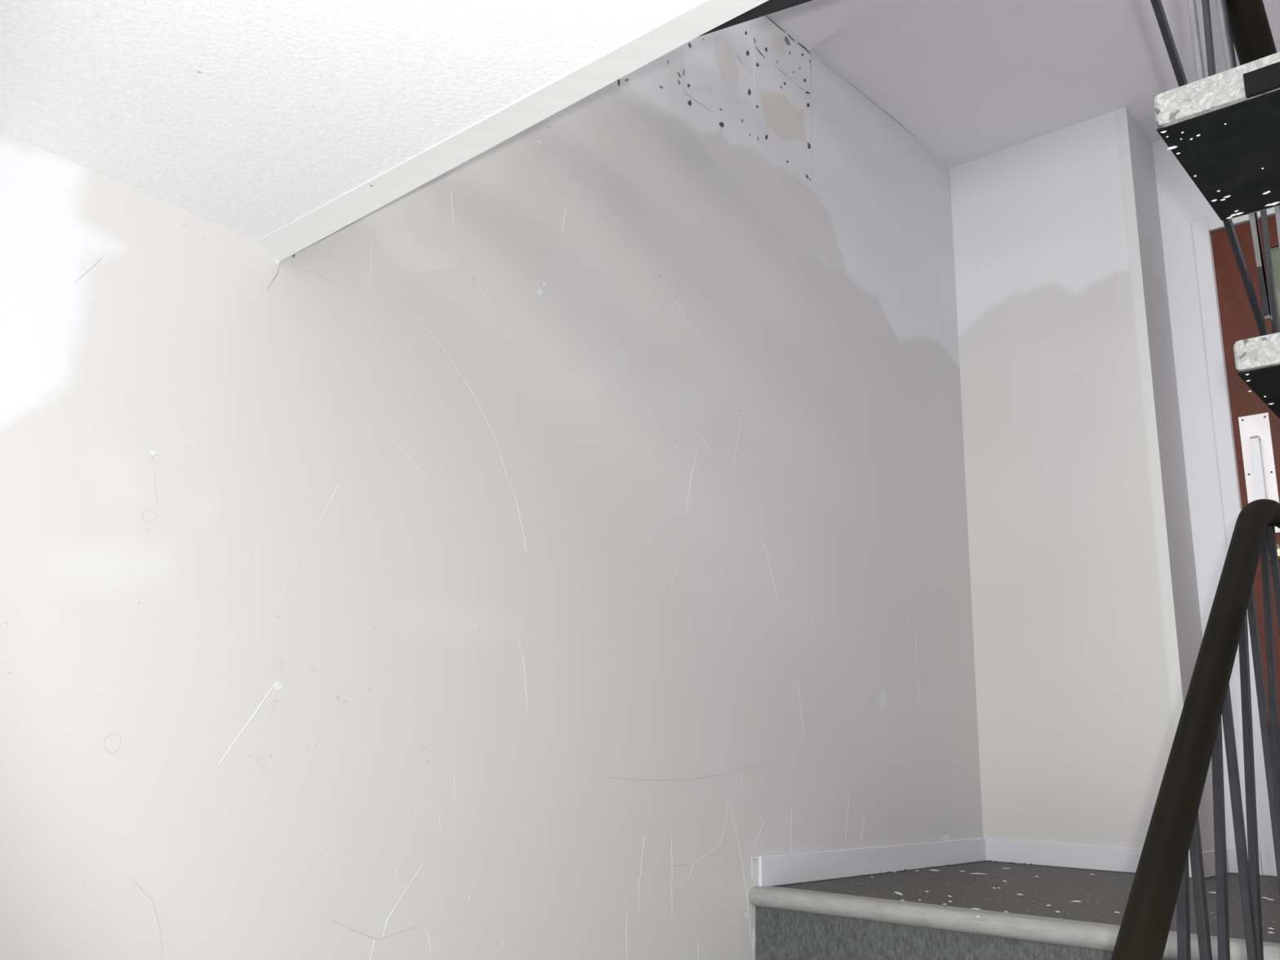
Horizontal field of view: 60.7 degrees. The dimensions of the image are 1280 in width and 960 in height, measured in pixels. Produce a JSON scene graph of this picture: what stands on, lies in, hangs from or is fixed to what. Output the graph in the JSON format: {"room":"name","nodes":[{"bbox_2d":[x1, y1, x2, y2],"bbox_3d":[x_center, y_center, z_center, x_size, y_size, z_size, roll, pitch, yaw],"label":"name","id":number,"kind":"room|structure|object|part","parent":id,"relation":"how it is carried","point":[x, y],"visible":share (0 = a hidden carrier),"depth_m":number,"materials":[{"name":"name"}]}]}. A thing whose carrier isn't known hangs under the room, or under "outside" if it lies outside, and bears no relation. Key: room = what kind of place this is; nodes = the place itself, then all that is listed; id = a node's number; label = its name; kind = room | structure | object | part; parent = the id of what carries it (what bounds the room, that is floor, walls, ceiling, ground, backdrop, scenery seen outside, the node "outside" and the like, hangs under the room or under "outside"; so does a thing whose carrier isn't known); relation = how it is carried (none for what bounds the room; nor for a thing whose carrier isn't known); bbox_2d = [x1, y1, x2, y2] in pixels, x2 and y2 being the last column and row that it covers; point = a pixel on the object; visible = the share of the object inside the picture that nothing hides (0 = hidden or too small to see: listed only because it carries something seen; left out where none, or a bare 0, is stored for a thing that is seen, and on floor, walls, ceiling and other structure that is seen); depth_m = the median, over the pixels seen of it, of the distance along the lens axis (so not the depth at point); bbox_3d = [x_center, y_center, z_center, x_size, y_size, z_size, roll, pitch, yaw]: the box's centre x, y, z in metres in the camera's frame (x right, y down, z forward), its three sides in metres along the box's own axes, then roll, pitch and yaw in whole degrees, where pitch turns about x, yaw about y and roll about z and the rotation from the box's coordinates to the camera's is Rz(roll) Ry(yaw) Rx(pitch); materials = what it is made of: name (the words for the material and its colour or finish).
{"room":"stairwell","nodes":[
{"label":"stairwell","id":0,"kind":"room"},
{"bbox_2d":[0,15,983,959],"bbox_3d":[-1.301,-1.124,1.227,0.001,5.900,7.500,-11,-19,40],"label":"wall","id":1,"kind":"structure","parent":0,"point":[561,540],"depth_m":2.14,"materials":[{"name":"paint"}]},
{"bbox_2d":[0,0,705,239],"bbox_3d":[-0.957,-1.210,-0.924,3.300,0.180,4.787,-11,-19,40],"label":"ceiling","id":2,"kind":"structure","parent":1,"relation":"attached to","point":[247,117],"depth_m":1.41,"materials":[{"name":"grey paint"}]},
{"bbox_2d":[257,0,768,262],"bbox_3d":[0.619,-0.713,0.821,3.300,0.205,0.048,-11,-19,40],"label":"trim","id":3,"kind":"structure","parent":1,"relation":"attached to","point":[493,130],"depth_m":1.48,"materials":[{"name":"grey wood"}]},
{"bbox_2d":[698,0,812,36],"bbox_3d":[0.210,-1.026,2.216,0.785,1.420,1.320,-11,-19,40],"label":"flight","id":4,"kind":"object","parent":1,"relation":"attached to","point":[770,6],"visible":0.09,"depth_m":1.46,"materials":[{"name":"black metal"}]},
{"bbox_2d":[757,837,986,886],"bbox_3d":[0.701,1.069,3.083,0.010,0.072,1.264,-11,-19,40],"label":"baseboard","id":5,"kind":"structure","parent":1,"relation":"attached to","point":[773,870],"depth_m":2.97,"materials":[{"name":"white wood"}]},
{"bbox_2d":[755,906,1175,959],"bbox_3d":[0.718,1.016,2.219,1.160,0.177,0.024,-11,-19,40],"label":"stair riser","id":6,"kind":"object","parent":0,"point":[780,934],"depth_m":2.39,"materials":[{"name":"grey carpet"}]},
{"bbox_2d":[766,0,1279,168],"bbox_3d":[2.118,-1.591,2.785,3.300,0.253,1.751,-11,-19,40],"label":"ceiling","id":7,"kind":"structure","parent":0,"point":[970,80],"depth_m":3.50,"materials":[{"name":"paint"}]},
{"bbox_2d":[774,860,1279,943],"bbox_3d":[2.066,1.039,2.131,3.300,0.286,1.663,-11,-19,40],"label":"floor","id":8,"kind":"structure","parent":0,"point":[1099,896],"depth_m":2.68,"materials":[{"name":"stone"}]},
{"bbox_2d":[750,885,1279,959],"bbox_3d":[0.707,0.906,2.229,1.158,0.044,0.117,-11,-19,40],"label":"stair nosing","id":9,"kind":"object","parent":8,"relation":"attached to","point":[1081,934],"depth_m":2.24,"materials":[{"name":"white metal"}]},
{"bbox_2d":[1153,51,1279,418],"bbox_3d":[1.424,-0.005,1.263,1.155,1.287,1.940,-11,-19,40],"label":"stair treads","id":10,"kind":"object","parent":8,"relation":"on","point":[1223,128],"visible":1,"depth_m":1.31,"materials":[{"name":"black stone"}]},
{"bbox_3d":[1.073,-0.515,0.884,1.053,0.028,0.007,-11,-19,40],"label":"plate","id":11,"kind":"part","parent":10,"relation":"part of","materials":[{"name":"black metal"}]},
{"bbox_2d":[949,106,1189,851],"bbox_3d":[1.392,-0.023,3.648,0.646,2.500,0.001,-11,-19,40],"label":"wall","id":12,"kind":"structure","parent":0,"point":[1078,687],"depth_m":3.62,"materials":[{"name":"paint"}]},
{"bbox_2d":[984,837,1191,877],"bbox_3d":[1.362,1.151,3.340,0.656,0.072,0.010,-11,-19,40],"label":"baseboard","id":13,"kind":"structure","parent":12,"relation":"attached to","point":[1095,857],"depth_m":3.38,"materials":[{"name":"white wood"}]},
{"bbox_2d":[1125,106,1214,851],"bbox_3d":[1.730,-0.041,3.545,0.001,2.500,0.286,-11,-19,40],"label":"wall","id":14,"kind":"structure","parent":0,"point":[1175,496],"depth_m":3.58,"materials":[{"name":"paint"}]},
{"bbox_2d":[1202,848,1229,878],"bbox_3d":[1.700,1.133,3.237,0.010,0.072,0.275,-11,-19,40],"label":"baseboard","id":15,"kind":"structure","parent":14,"relation":"attached to","point":[1208,856],"depth_m":3.19,"materials":[{"name":"paint"}]},
{"bbox_2d":[1151,138,1275,876],"bbox_3d":[2.860,-0.046,2.806,2.654,2.800,0.120,-11,-19,40],"label":"wall","id":16,"kind":"structure","parent":0,"point":[1181,202],"depth_m":3.69,"materials":[{"name":"white paint"}]},
{"bbox_2d":[1191,207,1277,876],"bbox_3d":[2.273,0.070,3.217,1.008,2.150,0.014,-11,-19,40],"label":"trim","id":17,"kind":"structure","parent":16,"relation":"attached to","point":[1202,228],"depth_m":3.59,"materials":[{"name":"white paint"}]},
{"bbox_2d":[1226,848,1262,875],"bbox_3d":[1.827,1.156,3.313,0.098,0.072,0.010,-11,-19,40],"label":"baseboard","id":18,"kind":"structure","parent":16,"relation":"attached to","point":[1232,855],"depth_m":3.32,"materials":[{"name":"white wood"}]},
{"bbox_2d":[1210,215,1279,728],"bbox_3d":[2.265,0.093,3.203,0.900,2.091,0.118,-11,-19,40],"label":"door","id":19,"kind":"structure","parent":16,"relation":"in","point":[1255,427],"depth_m":3.58,"materials":[{"name":"red paint"}]},
{"bbox_3d":[1.976,-0.028,3.490,0.025,0.230,0.038,-11,-19,40],"label":"pull handle","id":20,"kind":"part","parent":19,"relation":"part of","materials":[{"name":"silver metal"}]},
{"bbox_3d":[1.988,-0.021,3.505,0.088,0.394,0.005,-11,-19,40],"label":"pull plate","id":21,"kind":"part","parent":19,"relation":"part of","materials":[{"name":"silver metal"}]},
{"bbox_3d":[2.374,-0.877,3.429,0.745,0.095,0.042,-11,-19,40],"label":"rail","id":22,"kind":"part","parent":19,"relation":"part of","materials":[{"name":"red paint"}]},
{"bbox_3d":[1.980,0.231,3.392,0.068,0.068,0.074,-11,-19,40],"label":"knob","id":23,"kind":"part","parent":19,"relation":"part of","materials":[{"name":"gold metal"}]},
{"bbox_3d":[2.235,-0.478,3.440,0.405,0.680,0.006,-11,-19,40],"label":"glass pane","id":24,"kind":"part","parent":19,"relation":"part of","materials":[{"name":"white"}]},
{"bbox_3d":[-0.033,1.575,-0.462,3.300,0.100,7.800,-11,-19,40],"label":"floor","id":25,"kind":"structure","parent":0,"visible":0},
{"bbox_2d":[1111,0,1279,959],"bbox_3d":[0.829,0.159,1.475,0.172,3.698,2.153,-11,-19,40],"label":"stair railing","id":26,"kind":"object","parent":25,"relation":"on","point":[1161,881],"visible":0.91,"depth_m":1.49,"materials":[{"name":"black metal"}]},
{"bbox_3d":[0.567,0.460,1.189,0.056,1.191,1.514,-11,-19,40],"label":"handrail","id":27,"kind":"part","parent":26,"relation":"part of","materials":[{"name":"black wood"}]},
{"bbox_3d":[0.953,-0.224,1.669,0.008,1.217,1.594,-11,-19,40],"label":"rail","id":28,"kind":"part","parent":26,"relation":"part of","materials":[{"name":"black metal"}]},
{"bbox_3d":[0.931,-0.821,1.725,0.054,1.672,2.052,-11,-19,40],"label":"handrail","id":29,"kind":"part","parent":26,"relation":"part of","materials":[{"name":"black wood"}]}
]}

